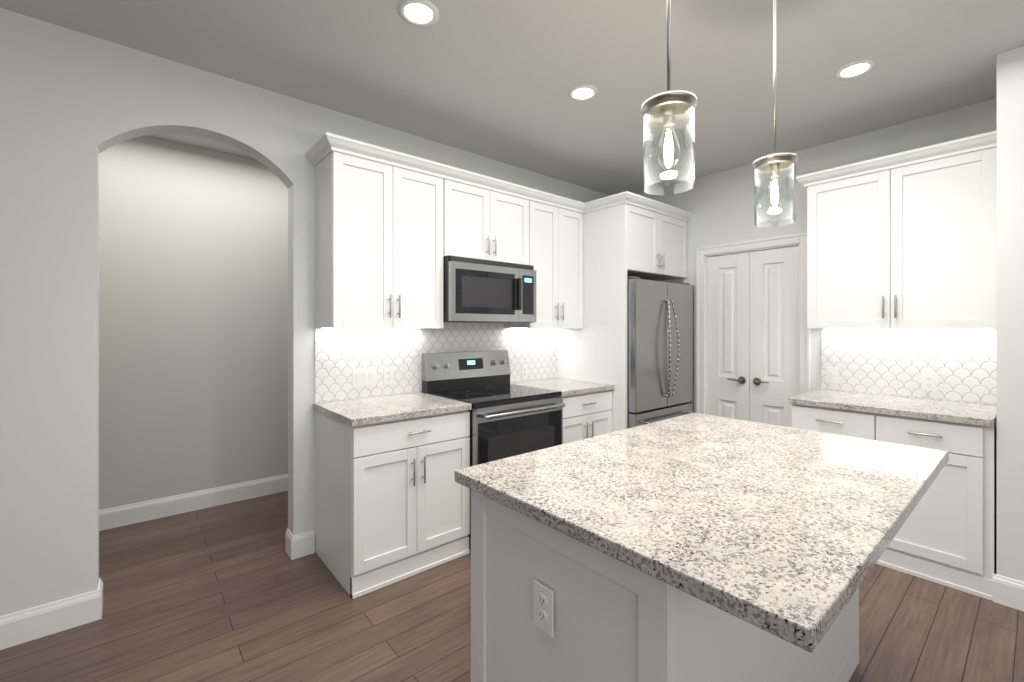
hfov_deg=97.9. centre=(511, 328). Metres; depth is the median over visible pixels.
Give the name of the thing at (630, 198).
crown molding
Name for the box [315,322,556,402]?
backsplash
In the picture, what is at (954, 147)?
crown molding
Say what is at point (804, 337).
door frame
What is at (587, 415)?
base cabinet
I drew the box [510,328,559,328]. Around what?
light
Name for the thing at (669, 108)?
pendant light
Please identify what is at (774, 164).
pendant light
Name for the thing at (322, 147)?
crown molding
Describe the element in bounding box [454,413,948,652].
island countertop
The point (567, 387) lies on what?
countertop
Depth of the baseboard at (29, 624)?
1.99 m
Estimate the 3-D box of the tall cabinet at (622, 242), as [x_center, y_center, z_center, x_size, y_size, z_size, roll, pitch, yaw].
[1.030,0.188,4.099,0.967,2.362,0.784,0,0,-40]
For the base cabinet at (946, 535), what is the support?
on the floor
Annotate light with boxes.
[398,0,438,26]
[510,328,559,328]
[568,85,597,100]
[641,0,696,194]
[752,0,797,226]
[834,59,875,78]
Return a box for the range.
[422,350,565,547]
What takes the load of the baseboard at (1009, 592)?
attached to the wall at (1010, 313)
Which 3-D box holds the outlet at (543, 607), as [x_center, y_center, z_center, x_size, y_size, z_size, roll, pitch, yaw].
[0.080,0.729,1.162,0.008,0.115,0.070,0,0,-40]
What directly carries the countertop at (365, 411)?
on the base cabinet at (392, 502)
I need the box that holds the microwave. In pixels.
[443,255,535,322]
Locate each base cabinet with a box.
[315,410,469,598]
[563,390,611,443]
[792,404,996,600]
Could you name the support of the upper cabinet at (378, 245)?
attached to the wall at (74, 104)
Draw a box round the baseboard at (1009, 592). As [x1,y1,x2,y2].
[993,573,1023,610]
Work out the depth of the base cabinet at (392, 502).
2.45 m
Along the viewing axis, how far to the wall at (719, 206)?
3.52 m
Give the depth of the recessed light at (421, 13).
1.93 m
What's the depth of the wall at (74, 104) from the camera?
2.06 m
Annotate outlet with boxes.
[384,367,393,384]
[521,364,527,377]
[533,580,552,636]
[922,372,936,390]
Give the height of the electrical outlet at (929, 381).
0.115 m
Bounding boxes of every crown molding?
[306,141,325,166]
[318,132,587,212]
[586,192,621,211]
[622,191,692,221]
[796,130,996,187]
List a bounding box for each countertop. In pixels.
[313,392,471,426]
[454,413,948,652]
[510,378,613,396]
[788,389,996,426]
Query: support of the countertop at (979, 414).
on the base cabinet at (946, 535)
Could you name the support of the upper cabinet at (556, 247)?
attached to the wall at (74, 104)
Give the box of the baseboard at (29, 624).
[0,582,102,649]
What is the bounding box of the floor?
[0,491,1023,681]
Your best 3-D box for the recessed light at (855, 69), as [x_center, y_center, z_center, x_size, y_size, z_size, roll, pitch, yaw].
[1.812,-1.366,2.357,0.176,0.010,0.176,0,0,-40]
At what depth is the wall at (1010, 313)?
2.20 m
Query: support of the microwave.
attached to the upper cabinet at (482, 223)
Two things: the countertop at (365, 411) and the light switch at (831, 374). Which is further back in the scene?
the light switch at (831, 374)
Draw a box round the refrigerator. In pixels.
[627,276,694,428]
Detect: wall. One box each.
[0,8,609,615]
[99,136,287,509]
[633,98,996,412]
[997,46,1023,581]
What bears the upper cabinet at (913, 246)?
attached to the wall at (719, 206)
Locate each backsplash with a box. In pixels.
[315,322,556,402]
[821,329,996,404]
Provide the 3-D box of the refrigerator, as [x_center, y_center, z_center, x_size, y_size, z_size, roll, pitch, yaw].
[1.083,0.477,4.050,0.909,1.783,0.870,0,0,-40]
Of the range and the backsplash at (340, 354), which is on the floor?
the range
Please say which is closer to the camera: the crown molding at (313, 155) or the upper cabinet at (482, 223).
the crown molding at (313, 155)
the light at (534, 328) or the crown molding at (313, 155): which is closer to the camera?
the crown molding at (313, 155)
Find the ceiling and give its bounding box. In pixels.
[0,0,1023,195]
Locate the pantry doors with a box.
[707,246,797,426]
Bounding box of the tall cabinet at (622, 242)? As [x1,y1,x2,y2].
[557,203,686,431]
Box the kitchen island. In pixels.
[471,489,858,681]
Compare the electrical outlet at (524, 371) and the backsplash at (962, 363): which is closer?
the backsplash at (962, 363)
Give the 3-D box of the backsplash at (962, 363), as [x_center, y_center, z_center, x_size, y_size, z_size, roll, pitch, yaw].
[2.601,0.226,2.982,0.008,0.456,0.904,0,0,-40]
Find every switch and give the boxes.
[352,368,376,386]
[826,367,836,382]
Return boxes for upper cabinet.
[315,151,442,328]
[443,179,528,264]
[504,200,582,327]
[807,147,996,328]
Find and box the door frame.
[696,233,810,414]
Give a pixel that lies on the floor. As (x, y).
(231, 592)
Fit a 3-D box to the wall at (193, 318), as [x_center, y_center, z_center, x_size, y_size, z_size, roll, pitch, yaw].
[-2.124,-0.001,3.670,6.605,2.740,0.125,0,0,-40]
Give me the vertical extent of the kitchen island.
0.874 m
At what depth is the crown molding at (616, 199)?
3.64 m
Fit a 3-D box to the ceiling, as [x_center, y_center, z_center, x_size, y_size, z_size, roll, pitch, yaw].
[-0.139,-1.401,0.475,7.930,0.060,7.570,0,0,-40]
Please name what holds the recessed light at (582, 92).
in the ceiling
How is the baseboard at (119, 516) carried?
attached to the wall at (193, 318)
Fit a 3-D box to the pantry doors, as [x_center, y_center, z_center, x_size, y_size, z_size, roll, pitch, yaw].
[1.983,0.359,3.731,0.094,2.003,0.725,0,0,-40]
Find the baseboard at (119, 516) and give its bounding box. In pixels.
[99,474,287,530]
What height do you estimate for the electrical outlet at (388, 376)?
0.115 m
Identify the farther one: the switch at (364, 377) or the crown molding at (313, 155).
the switch at (364, 377)

